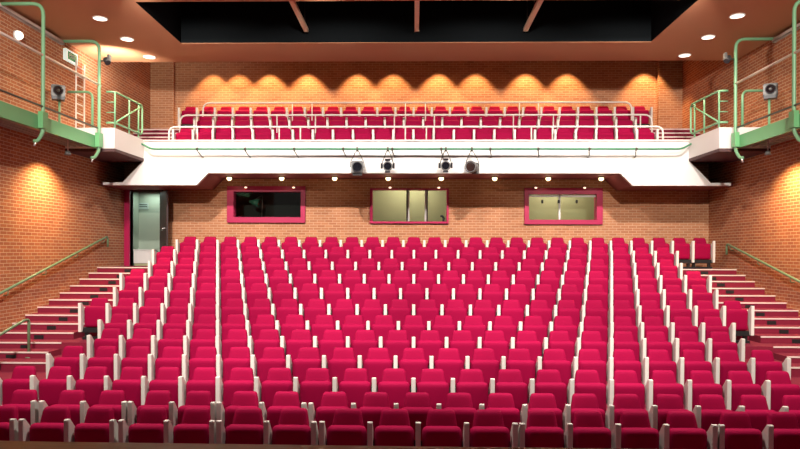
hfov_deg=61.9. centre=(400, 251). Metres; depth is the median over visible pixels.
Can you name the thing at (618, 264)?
chair
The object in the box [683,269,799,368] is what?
stairs
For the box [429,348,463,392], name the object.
chair
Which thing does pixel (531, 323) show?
chair
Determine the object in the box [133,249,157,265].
storage box
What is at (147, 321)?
chair
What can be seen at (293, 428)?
chair
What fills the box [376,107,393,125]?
balcony chair
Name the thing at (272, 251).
chair
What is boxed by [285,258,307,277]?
chair
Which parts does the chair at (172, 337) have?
panel, seat, backrest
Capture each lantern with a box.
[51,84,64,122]
[350,147,363,175]
[381,147,394,172]
[439,147,452,171]
[465,147,478,173]
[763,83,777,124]
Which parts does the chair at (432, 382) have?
panel, backrest, seat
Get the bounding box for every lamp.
[13,30,22,40]
[64,140,70,154]
[249,196,262,206]
[764,139,770,155]
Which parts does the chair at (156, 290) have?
panel, seat, backrest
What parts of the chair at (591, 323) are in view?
panel, backrest, seat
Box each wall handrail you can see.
[0,236,108,295]
[725,243,799,282]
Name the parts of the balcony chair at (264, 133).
panel, seat, backrest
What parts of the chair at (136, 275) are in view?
panel, seat, backrest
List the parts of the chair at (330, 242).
seat, backrest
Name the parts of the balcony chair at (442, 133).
seat, backrest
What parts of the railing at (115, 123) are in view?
post, post, post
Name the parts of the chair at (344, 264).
seat, backrest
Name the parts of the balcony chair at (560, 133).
panel, backrest, seat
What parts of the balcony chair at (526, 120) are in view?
backrest, seat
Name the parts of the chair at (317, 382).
panel, seat, backrest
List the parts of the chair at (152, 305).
panel, seat, backrest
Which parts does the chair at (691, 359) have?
panel, backrest, seat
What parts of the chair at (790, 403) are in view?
panel, backrest, seat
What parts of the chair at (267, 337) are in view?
panel, seat, backrest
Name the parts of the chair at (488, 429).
panel, backrest, seat, panel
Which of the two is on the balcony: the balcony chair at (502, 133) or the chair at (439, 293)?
the balcony chair at (502, 133)
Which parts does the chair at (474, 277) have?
panel, backrest, seat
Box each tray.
[0,3,64,44]
[772,23,799,42]
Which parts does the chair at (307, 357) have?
panel, seat, backrest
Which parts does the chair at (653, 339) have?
panel, backrest, seat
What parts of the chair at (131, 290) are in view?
panel, seat, backrest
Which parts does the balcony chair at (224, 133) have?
panel, seat, backrest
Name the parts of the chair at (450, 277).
panel, backrest, seat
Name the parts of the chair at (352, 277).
panel, seat, backrest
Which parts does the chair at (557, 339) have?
panel, backrest, seat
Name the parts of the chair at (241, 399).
panel, seat, backrest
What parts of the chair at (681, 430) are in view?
panel, backrest, seat, panel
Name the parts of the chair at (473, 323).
panel, backrest, seat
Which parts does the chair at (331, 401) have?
panel, seat, backrest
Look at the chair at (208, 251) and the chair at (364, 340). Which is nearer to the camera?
the chair at (364, 340)
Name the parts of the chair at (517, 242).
backrest, seat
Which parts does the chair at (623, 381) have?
panel, backrest, seat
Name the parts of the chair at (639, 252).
panel, backrest, seat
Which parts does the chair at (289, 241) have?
seat, backrest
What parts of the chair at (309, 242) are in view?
seat, backrest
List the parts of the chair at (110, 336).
panel, seat, backrest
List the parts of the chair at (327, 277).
panel, seat, backrest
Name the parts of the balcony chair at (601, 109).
panel, backrest, seat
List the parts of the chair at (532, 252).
panel, backrest, seat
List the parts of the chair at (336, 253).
seat, backrest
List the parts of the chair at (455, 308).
panel, backrest, seat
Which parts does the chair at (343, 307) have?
panel, seat, backrest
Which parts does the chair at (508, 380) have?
panel, backrest, seat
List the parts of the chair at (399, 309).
panel, seat, backrest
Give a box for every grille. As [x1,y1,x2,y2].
[6,355,15,357]
[34,335,43,338]
[47,326,55,329]
[59,317,67,320]
[70,309,77,312]
[726,290,733,293]
[767,321,775,324]
[779,330,788,333]
[792,339,799,342]
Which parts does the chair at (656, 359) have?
panel, backrest, seat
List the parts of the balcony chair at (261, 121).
panel, seat, backrest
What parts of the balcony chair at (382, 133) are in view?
seat, backrest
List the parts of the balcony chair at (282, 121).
panel, seat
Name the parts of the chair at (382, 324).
panel, seat, backrest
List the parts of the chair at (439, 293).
panel, backrest, seat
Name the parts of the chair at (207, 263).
panel, seat, backrest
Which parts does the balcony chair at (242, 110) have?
seat, backrest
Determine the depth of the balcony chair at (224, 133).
17.99 m
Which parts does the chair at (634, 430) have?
panel, backrest, seat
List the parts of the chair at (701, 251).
panel, backrest, rail, seat, panel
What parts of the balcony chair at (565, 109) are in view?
backrest, seat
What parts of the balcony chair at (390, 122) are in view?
seat, backrest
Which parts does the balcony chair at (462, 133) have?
seat, backrest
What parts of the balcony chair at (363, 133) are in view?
seat, backrest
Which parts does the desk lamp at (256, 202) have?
lamp shade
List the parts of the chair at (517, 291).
panel, backrest, seat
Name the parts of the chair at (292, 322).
panel, seat, backrest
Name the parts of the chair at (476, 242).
backrest, seat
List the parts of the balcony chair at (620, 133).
panel, backrest, seat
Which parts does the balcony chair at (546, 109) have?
backrest, seat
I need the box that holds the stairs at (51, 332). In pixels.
[0,267,147,405]
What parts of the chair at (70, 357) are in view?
panel, seat, backrest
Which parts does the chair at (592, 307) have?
panel, backrest, seat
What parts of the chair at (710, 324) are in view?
panel, backrest, seat, panel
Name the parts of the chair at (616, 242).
panel, backrest, seat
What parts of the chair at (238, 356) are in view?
panel, seat, backrest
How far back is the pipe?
16.66 m
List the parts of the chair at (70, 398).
panel, seat, backrest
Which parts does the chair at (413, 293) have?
panel, backrest, seat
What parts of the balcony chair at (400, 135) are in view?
seat, backrest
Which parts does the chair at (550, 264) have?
panel, backrest, seat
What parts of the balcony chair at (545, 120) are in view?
backrest, seat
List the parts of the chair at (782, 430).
panel, backrest, seat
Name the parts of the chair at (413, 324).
seat, backrest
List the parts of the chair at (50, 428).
panel, seat, backrest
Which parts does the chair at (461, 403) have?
backrest, seat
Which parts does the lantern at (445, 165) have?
barn door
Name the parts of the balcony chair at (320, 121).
seat, backrest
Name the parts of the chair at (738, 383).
panel, backrest, seat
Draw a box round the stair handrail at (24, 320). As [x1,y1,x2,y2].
[0,318,29,357]
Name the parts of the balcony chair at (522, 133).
panel, backrest, seat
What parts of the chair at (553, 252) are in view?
backrest, seat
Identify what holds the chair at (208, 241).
on the floor at (6, 370)
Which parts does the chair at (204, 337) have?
panel, seat, backrest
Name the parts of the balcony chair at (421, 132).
panel, seat, backrest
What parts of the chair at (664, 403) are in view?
panel, backrest, seat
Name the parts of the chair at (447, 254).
backrest, seat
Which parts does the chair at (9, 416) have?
seat, backrest, panel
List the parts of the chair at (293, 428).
panel, seat, backrest, panel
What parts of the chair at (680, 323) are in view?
panel, backrest, seat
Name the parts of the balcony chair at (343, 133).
seat, backrest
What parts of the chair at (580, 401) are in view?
panel, backrest, seat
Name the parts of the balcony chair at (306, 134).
seat, backrest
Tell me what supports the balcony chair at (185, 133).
on the balcony
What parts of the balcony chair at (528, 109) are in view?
backrest, seat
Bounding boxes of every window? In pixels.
[227,186,305,222]
[370,188,448,223]
[524,188,602,223]
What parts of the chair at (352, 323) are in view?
panel, seat, backrest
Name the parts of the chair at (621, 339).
panel, backrest, seat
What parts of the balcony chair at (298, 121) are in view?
seat, backrest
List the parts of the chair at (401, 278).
seat, backrest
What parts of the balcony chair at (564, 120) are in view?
backrest, seat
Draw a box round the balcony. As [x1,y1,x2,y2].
[65,127,770,190]
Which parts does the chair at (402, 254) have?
seat, backrest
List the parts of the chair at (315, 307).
panel, seat, backrest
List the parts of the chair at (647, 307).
panel, backrest, seat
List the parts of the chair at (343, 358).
panel, seat, backrest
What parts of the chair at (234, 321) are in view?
panel, seat, backrest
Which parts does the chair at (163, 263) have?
panel, seat, backrest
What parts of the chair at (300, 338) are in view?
panel, seat, backrest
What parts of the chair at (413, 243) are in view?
seat, backrest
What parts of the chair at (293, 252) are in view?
panel, seat, backrest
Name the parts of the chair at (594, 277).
panel, backrest, seat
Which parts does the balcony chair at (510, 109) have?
backrest, seat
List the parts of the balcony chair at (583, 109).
backrest, seat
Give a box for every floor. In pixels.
[0,266,799,430]
[0,441,625,448]
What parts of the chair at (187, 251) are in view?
panel, seat, backrest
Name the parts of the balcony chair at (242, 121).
panel, seat, backrest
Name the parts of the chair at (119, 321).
panel, seat, backrest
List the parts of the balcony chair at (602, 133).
panel, backrest, seat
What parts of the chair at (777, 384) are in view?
panel, backrest, seat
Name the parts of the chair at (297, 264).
panel, seat, backrest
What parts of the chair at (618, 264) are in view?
panel, backrest, seat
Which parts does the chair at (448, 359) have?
panel, backrest, seat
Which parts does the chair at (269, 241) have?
panel, seat, backrest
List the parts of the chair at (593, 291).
panel, backrest, seat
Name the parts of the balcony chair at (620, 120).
panel, backrest, seat, panel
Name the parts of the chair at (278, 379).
panel, seat, backrest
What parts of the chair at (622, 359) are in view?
panel, backrest, seat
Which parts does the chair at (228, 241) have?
panel, seat, backrest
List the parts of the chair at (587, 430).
panel, backrest, seat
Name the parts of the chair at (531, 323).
panel, backrest, seat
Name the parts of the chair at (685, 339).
panel, backrest, seat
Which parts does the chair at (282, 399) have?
panel, seat, backrest, panel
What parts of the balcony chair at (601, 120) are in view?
panel, backrest, seat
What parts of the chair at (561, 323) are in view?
panel, backrest, seat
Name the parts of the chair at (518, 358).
panel, backrest, seat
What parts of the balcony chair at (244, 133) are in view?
seat, backrest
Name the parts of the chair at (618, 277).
panel, backrest, seat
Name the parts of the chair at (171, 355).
panel, seat, backrest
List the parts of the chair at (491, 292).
panel, backrest, seat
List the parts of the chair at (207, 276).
panel, seat, backrest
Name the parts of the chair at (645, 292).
panel, backrest, seat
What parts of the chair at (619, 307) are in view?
panel, backrest, seat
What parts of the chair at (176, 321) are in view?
panel, seat, backrest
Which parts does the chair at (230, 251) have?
panel, seat, backrest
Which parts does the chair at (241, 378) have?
panel, seat, backrest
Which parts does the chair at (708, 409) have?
panel, backrest, seat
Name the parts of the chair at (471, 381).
panel, backrest, seat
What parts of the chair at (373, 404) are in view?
seat, backrest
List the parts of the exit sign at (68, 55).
panel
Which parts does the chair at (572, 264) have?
panel, backrest, seat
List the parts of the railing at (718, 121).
post, post, post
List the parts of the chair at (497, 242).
backrest, seat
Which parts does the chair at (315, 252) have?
seat, backrest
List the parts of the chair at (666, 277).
panel, backrest, seat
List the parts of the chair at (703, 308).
panel, backrest, seat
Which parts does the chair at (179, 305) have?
panel, seat, backrest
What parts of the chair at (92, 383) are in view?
panel, seat, backrest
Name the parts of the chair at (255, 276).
panel, seat, backrest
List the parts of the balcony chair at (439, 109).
seat, backrest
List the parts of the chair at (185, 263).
panel, seat, backrest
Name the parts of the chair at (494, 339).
panel, backrest, seat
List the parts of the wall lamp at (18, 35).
globe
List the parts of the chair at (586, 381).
panel, backrest, seat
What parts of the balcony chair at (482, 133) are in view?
seat, backrest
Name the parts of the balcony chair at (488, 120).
backrest, seat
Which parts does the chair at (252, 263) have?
panel, seat, backrest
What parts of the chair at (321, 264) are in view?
seat, backrest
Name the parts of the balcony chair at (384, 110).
seat, backrest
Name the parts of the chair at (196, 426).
panel, seat, backrest, panel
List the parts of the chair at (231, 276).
panel, seat, backrest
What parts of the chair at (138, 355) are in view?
panel, seat, backrest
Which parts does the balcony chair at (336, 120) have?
seat, backrest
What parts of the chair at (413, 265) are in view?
seat, backrest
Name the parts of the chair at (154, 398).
panel, seat, backrest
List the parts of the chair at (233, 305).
panel, seat, backrest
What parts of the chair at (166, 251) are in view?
panel, seat, backrest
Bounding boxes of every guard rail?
[168,126,663,139]
[179,114,652,134]
[202,101,632,125]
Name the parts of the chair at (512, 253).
panel, backrest, seat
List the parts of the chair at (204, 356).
panel, seat, backrest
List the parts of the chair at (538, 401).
panel, backrest, seat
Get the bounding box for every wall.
[0,6,150,331]
[124,163,708,266]
[133,191,445,264]
[175,61,656,128]
[529,197,593,219]
[682,22,799,316]
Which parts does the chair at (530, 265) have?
panel, backrest, seat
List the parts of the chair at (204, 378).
panel, seat, backrest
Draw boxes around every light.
[92,16,107,20]
[101,54,110,64]
[120,37,133,41]
[143,55,155,58]
[678,53,690,57]
[701,35,715,39]
[723,52,733,63]
[729,13,745,18]
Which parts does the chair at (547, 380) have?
panel, backrest, seat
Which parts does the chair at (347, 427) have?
panel, seat, backrest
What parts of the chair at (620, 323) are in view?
panel, backrest, seat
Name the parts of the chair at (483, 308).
panel, backrest, seat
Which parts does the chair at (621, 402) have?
panel, backrest, seat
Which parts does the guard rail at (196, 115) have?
post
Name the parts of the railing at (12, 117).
column plate, toe rail, rail, rail, column plate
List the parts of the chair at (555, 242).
backrest, seat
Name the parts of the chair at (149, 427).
panel, seat, backrest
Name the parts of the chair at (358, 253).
seat, backrest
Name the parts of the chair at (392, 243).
seat, backrest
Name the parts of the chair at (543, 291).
panel, backrest, seat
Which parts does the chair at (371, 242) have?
seat, backrest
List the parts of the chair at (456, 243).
backrest, seat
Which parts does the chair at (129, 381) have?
panel, seat, backrest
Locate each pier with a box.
[150,62,174,128]
[657,61,682,128]
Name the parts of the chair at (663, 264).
panel, backrest, seat, panel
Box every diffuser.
[94,17,106,20]
[121,38,132,40]
[702,36,714,38]
[730,14,743,18]
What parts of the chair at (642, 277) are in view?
panel, backrest, seat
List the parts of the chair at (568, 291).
panel, backrest, seat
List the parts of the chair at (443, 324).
panel, seat, backrest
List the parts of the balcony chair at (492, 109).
backrest, seat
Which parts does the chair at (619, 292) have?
panel, backrest, seat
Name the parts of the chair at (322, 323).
panel, seat, backrest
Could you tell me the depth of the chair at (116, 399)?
8.38 m
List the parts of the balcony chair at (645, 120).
backrest, seat, panel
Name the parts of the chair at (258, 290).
panel, seat, backrest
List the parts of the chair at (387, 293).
panel, seat, backrest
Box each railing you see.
[106,91,142,137]
[690,90,727,136]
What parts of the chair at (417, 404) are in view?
seat, backrest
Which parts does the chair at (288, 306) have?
panel, seat, backrest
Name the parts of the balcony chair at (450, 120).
backrest, seat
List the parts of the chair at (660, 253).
panel, backrest, seat, panel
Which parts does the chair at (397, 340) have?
panel, seat, backrest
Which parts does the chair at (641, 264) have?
panel, backrest, seat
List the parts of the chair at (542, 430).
panel, backrest, seat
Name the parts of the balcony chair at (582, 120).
panel, backrest, seat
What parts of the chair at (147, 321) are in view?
panel, seat, backrest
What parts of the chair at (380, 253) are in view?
seat, backrest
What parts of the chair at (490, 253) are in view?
backrest, seat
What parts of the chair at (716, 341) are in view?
panel, backrest, seat, panel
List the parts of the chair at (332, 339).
panel, seat, backrest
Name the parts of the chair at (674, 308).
panel, backrest, seat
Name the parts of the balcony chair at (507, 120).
backrest, seat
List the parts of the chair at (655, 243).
panel, backrest, seat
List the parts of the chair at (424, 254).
seat, backrest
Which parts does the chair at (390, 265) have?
seat, backrest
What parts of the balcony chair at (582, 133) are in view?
panel, backrest, seat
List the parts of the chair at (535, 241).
backrest, seat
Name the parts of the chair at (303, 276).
panel, seat, backrest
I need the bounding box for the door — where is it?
[124,190,167,265]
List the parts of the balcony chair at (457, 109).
seat, backrest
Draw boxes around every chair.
[0,366,35,405]
[0,406,18,440]
[2,389,38,425]
[18,406,70,441]
[30,366,71,405]
[38,390,85,425]
[46,346,83,380]
[64,406,117,442]
[67,366,107,406]
[78,298,107,339]
[80,346,116,381]
[80,390,127,424]
[87,328,121,358]
[97,314,129,357]
[104,367,143,407]
[105,298,134,322]
[113,283,140,306]
[114,346,149,379]
[118,407,166,442]
[119,269,144,290]
[119,328,152,359]
[127,314,158,357]
[127,390,171,426]
[133,298,161,324]
[139,283,165,307]
[141,367,179,408]
[143,269,169,305]
[148,258,172,289]
[148,346,185,400]
[151,329,184,359]
[152,246,173,264]
[157,314,189,358]
[161,298,188,324]
[164,283,190,308]
[164,407,215,443]
[168,269,192,291]
[169,391,215,427]
[171,258,193,277]
[172,128,191,139]
[173,246,194,265]
[175,237,195,253]
[178,107,195,128]
[178,367,216,407]
[182,347,216,382]
[183,329,215,377]
[186,314,215,340]
[188,298,215,324]
[190,283,215,321]
[192,128,211,139]
[192,269,215,292]
[193,117,211,134]
[193,258,215,290]
[195,246,215,264]
[196,107,213,120]
[196,237,216,252]
[212,117,230,132]
[212,128,231,139]
[214,107,231,121]
[215,329,247,377]
[216,237,236,266]
[216,246,237,277]
[216,258,238,291]
[216,270,239,305]
[216,283,241,308]
[216,298,242,339]
[216,314,245,357]
[216,347,250,400]
[216,367,253,426]
[216,391,258,429]
[216,408,262,443]
[231,117,249,133]
[232,107,249,122]
[232,128,251,139]
[237,237,256,253]
[238,246,258,265]
[239,258,261,277]
[240,270,264,303]
[242,283,267,319]
[243,299,270,325]
[246,314,274,354]
[248,329,279,376]
[250,107,267,128]
[250,117,268,133]
[250,347,285,400]
[252,128,271,139]
[254,368,292,419]
[257,237,277,253]
[259,246,280,265]
[259,391,307,444]
[262,258,284,277]
[263,408,317,444]
[265,270,288,292]
[268,107,285,128]
[268,283,293,308]
[269,117,287,133]
[271,299,298,333]
[272,128,291,139]
[275,315,305,358]
[278,237,297,265]
[280,329,312,362]
[281,247,302,277]
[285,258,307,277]
[286,107,303,122]
[286,347,321,399]
[288,117,306,133]
[289,270,312,292]
[292,128,311,139]
[293,368,331,412]
[294,283,319,309]
[298,237,318,254]
[299,299,326,330]
[303,247,324,270]
[304,107,321,122]
[306,315,335,348]
[307,117,325,133]
[308,258,330,283]
[308,392,347,444]
[312,128,331,139]
[313,270,337,292]
[313,329,345,368]
[319,237,339,254]
[319,408,366,445]
[320,283,345,310]
[322,107,339,122]
[322,347,356,391]
[325,247,345,269]
[326,116,344,133]
[327,299,354,329]
[331,258,353,278]
[332,128,351,139]
[332,368,370,408]
[336,315,365,346]
[338,270,362,293]
[340,107,357,122]
[340,237,359,257]
[345,116,363,133]
[346,283,371,314]
[346,330,377,367]
[347,247,367,269]
[351,392,390,445]
[352,128,371,139]
[354,258,376,282]
[356,299,382,329]
[358,107,375,125]
[358,348,392,391]
[360,237,380,257]
[363,270,386,298]
[365,116,382,134]
[366,315,395,347]
[367,409,413,445]
[369,247,389,269]
[372,128,391,139]
[372,368,409,408]
[373,284,397,314]
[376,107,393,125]
[378,258,399,283]
[379,330,410,367]
[381,237,401,257]
[384,116,401,133]
[384,299,410,329]
[388,270,411,298]
[391,247,411,269]
[392,128,411,139]
[394,107,411,125]
[394,348,427,391]
[394,392,432,445]
[397,315,425,347]
[399,284,424,314]
[401,258,422,283]
[402,237,421,257]
[403,116,420,133]
[411,369,448,408]
[412,128,431,139]
[412,270,435,298]
[412,299,438,329]
[412,330,442,368]
[413,106,429,125]
[413,247,433,269]
[415,409,461,446]
[422,116,440,133]
[423,237,442,258]
[424,259,446,283]
[425,284,450,314]
[427,315,455,347]
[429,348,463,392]
[431,106,447,125]
[432,128,451,139]
[435,247,455,269]
[436,393,475,446]
[437,270,460,298]
[440,299,467,329]
[441,116,459,134]
[444,237,463,258]
[444,330,475,368]
[447,259,469,283]
[449,106,465,121]
[450,369,487,409]
[452,128,471,139]
[452,284,476,310]
[456,247,477,267]
[457,315,486,347]
[460,116,478,135]
[462,270,485,298]
[463,409,517,446]
[465,237,484,257]
[465,348,499,393]
[467,106,484,121]
[468,299,495,326]
[470,259,492,278]
[472,128,491,139]
[477,330,508,363]
[478,247,499,270]
[478,284,503,310]
[479,116,497,138]
[479,393,519,446]
[485,106,502,121]
[485,237,505,254]
[486,271,510,293]
[487,316,516,348]
[489,369,527,419]
[493,128,511,139]
[494,259,516,284]
[496,300,523,328]
[498,116,516,138]
[500,247,521,267]
[500,348,535,402]
[503,106,520,122]
[504,284,529,310]
[506,237,525,253]
[510,331,541,379]
[511,271,534,293]
[513,128,532,139]
[517,116,535,133]
[517,259,539,279]
[517,316,547,360]
[518,410,563,447]
[520,393,564,447]
[521,106,537,125]
[522,247,543,267]
[524,300,551,328]
[527,237,546,255]
[528,369,566,411]
[530,284,555,321]
[533,128,551,139]
[535,271,559,304]
[536,349,570,402]
[537,116,555,132]
[539,106,556,121]
[540,259,562,288]
[542,331,574,378]
[544,247,564,267]
[547,238,566,254]
[548,316,577,343]
[552,300,579,327]
[553,128,572,139]
[556,116,574,133]
[556,284,581,309]
[557,106,575,120]
[560,271,583,293]
[563,259,585,278]
[563,393,605,431]
[564,410,611,447]
[565,247,586,274]
[567,238,587,253]
[567,370,605,426]
[571,349,606,403]
[573,128,592,139]
[575,116,593,134]
[575,331,606,380]
[576,106,593,120]
[578,316,607,361]
[580,300,607,327]
[582,284,607,309]
[584,271,608,307]
[585,259,608,293]
[587,247,608,279]
[588,238,607,253]
[593,128,613,139]
[594,106,611,121]
[594,116,613,132]
[605,394,648,447]
[606,349,641,383]
[606,370,644,408]
[607,331,641,380]
[608,238,628,254]
[608,259,631,277]
[608,271,634,307]
[608,284,633,308]
[608,300,635,325]
[608,316,639,360]
[609,247,631,278]
[611,410,658,448]
[612,106,630,121]
[614,116,636,133]
[614,128,633,139]
[628,238,648,265]
[630,247,651,267]
[632,106,652,125]
[632,259,654,279]
[633,271,656,293]
[634,128,658,139]
[634,285,659,310]
[636,300,663,326]
[638,316,667,343]
[640,331,671,377]
[641,349,676,385]
[645,370,683,412]
[648,394,688,431]
[649,238,669,265]
[652,248,678,267]
[655,259,682,291]
[657,271,681,307]
[659,411,717,448]
[660,285,686,310]
[664,300,691,327]
[668,316,698,360]
[670,238,691,268]
[672,331,704,380]
[677,349,711,403]
[682,271,711,307]
[684,370,722,411]
[686,285,718,310]
[690,238,714,268]
[692,300,719,340]
[692,394,731,431]
[698,317,735,343]
[705,332,744,363]
[712,350,746,385]
[718,411,761,448]
[720,301,754,342]
[722,371,761,410]
[736,395,775,431]
[747,350,790,385]
[761,371,799,411]
[761,412,799,448]
[779,395,799,427]
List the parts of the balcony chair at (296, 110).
seat, backrest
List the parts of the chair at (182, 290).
panel, seat, backrest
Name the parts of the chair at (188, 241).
panel, seat, backrest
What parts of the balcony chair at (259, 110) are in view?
seat, backrest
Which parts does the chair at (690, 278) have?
panel, backrest, seat, panel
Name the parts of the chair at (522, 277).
panel, backrest, seat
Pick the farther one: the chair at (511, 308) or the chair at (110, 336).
the chair at (511, 308)
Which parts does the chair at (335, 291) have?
panel, seat, backrest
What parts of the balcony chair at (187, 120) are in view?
panel, seat, backrest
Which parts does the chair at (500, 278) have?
panel, backrest, seat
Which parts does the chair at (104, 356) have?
panel, seat, backrest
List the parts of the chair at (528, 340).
panel, backrest, seat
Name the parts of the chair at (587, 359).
panel, backrest, seat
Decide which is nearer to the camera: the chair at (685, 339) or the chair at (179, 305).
the chair at (685, 339)
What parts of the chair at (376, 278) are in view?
seat, backrest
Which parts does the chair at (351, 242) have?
seat, backrest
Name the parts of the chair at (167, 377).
panel, seat, backrest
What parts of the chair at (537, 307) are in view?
panel, backrest, seat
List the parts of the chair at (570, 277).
panel, backrest, seat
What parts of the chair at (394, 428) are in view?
panel, seat, backrest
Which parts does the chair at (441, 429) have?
panel, backrest, seat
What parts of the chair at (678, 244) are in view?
panel, backrest, seat, rail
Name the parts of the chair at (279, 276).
panel, seat, backrest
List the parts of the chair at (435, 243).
seat, backrest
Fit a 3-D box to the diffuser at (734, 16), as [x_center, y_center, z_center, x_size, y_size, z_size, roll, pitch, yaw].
[6.895,-4.833,13.659,0.268,0.011,0.268,0,0,1]
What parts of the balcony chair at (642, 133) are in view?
backrest, seat, panel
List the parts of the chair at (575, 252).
panel, backrest, seat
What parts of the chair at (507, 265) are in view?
backrest, seat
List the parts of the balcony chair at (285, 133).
seat, backrest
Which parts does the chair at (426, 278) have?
panel, seat, backrest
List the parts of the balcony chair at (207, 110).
seat, backrest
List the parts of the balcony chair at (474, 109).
backrest, seat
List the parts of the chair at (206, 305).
panel, seat, backrest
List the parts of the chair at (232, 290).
panel, seat, backrest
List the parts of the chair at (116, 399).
panel, seat, backrest, panel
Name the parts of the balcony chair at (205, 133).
panel, seat, backrest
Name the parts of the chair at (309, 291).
panel, seat, backrest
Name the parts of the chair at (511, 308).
panel, backrest, seat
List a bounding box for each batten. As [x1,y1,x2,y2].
[289,1,308,31]
[415,1,419,31]
[523,0,543,30]
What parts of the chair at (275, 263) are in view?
panel, seat, backrest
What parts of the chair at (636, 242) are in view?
panel, backrest, seat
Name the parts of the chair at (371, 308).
panel, seat, backrest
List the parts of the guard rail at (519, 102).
post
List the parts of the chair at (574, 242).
panel, backrest, seat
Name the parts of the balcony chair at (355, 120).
seat, backrest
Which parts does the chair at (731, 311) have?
panel, backrest, seat, rail, panel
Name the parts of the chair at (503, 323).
panel, backrest, seat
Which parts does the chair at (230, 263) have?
panel, seat, backrest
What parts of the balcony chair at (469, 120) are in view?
backrest, seat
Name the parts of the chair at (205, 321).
panel, seat, backrest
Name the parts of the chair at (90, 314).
panel, rail, seat, backrest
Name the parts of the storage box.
lid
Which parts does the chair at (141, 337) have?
panel, seat, backrest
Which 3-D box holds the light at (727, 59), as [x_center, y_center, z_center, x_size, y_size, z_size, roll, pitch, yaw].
[7.343,-4.337,14.944,0.227,0.242,0.157,0,0,-26]
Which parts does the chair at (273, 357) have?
panel, seat, backrest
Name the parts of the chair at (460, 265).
backrest, seat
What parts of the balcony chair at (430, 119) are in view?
backrest, seat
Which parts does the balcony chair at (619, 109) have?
panel, backrest, seat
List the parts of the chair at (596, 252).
panel, backrest, seat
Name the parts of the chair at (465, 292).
panel, backrest, seat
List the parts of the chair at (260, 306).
panel, seat, backrest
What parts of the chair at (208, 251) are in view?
panel, seat, backrest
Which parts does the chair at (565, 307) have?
panel, backrest, seat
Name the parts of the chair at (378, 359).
panel, seat, backrest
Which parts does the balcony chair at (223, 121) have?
panel, seat, backrest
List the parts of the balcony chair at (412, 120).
seat, backrest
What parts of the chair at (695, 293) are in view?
panel, backrest, seat, panel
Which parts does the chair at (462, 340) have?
panel, backrest, seat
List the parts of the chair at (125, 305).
panel, seat, backrest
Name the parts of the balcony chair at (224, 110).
panel, seat, backrest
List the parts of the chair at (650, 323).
panel, backrest, seat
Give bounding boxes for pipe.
[141,143,690,157]
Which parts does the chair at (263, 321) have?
panel, seat, backrest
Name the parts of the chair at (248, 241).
panel, seat, backrest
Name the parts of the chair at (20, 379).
panel, seat, backrest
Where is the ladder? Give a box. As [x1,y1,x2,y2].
[75,60,84,127]
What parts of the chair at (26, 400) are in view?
seat, backrest, panel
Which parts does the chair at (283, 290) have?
panel, seat, backrest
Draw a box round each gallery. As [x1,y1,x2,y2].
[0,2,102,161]
[731,0,799,161]
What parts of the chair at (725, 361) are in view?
panel, backrest, seat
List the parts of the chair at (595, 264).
panel, backrest, seat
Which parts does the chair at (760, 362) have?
panel, backrest, seat, panel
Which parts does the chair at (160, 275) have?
panel, seat, backrest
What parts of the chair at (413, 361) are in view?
panel, seat, backrest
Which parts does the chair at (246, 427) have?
panel, seat, backrest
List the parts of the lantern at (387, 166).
barn door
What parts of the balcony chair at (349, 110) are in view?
seat, backrest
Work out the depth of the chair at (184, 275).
14.67 m
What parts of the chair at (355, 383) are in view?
panel, seat, backrest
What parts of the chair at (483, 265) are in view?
backrest, seat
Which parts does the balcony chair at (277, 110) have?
seat, backrest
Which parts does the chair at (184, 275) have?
panel, seat, backrest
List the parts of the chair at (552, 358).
panel, backrest, seat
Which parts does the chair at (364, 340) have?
panel, seat, backrest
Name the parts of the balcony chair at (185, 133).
panel, seat, backrest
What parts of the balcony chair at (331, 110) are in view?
seat, backrest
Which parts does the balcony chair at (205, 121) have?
panel, seat, backrest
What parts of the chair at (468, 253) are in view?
backrest, seat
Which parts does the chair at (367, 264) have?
seat, backrest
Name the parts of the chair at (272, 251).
panel, seat, backrest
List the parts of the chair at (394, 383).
panel, seat, backrest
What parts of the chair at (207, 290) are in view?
panel, seat, backrest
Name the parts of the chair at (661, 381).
panel, backrest, seat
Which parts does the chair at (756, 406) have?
panel, backrest, seat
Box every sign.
[63,48,77,65]
[139,203,147,208]
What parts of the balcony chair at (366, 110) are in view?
seat, backrest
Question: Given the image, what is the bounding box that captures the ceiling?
[0,0,799,61]
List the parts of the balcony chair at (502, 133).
panel, backrest, seat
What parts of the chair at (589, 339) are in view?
panel, backrest, seat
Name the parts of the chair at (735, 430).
panel, backrest, seat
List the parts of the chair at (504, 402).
backrest, seat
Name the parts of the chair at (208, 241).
panel, seat, backrest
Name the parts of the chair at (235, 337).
panel, seat, backrest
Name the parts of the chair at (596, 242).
panel, backrest, seat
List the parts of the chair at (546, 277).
panel, backrest, seat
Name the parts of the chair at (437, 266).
backrest, seat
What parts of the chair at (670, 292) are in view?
panel, backrest, seat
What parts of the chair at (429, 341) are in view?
panel, seat, backrest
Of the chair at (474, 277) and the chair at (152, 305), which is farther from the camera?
the chair at (474, 277)
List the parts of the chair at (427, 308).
panel, seat, backrest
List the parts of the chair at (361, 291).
panel, seat, backrest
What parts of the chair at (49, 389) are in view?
panel, seat, backrest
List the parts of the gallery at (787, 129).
column plate, rail, rail, toe rail, column plate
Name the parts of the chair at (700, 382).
panel, backrest, seat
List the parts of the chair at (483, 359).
panel, backrest, seat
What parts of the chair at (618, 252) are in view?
panel, backrest, seat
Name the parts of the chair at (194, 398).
panel, seat, backrest, panel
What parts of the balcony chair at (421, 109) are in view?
seat, backrest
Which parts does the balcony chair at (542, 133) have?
panel, backrest, seat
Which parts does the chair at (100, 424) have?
panel, seat, backrest, panel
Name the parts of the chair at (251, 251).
panel, seat, backrest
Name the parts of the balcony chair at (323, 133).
seat, backrest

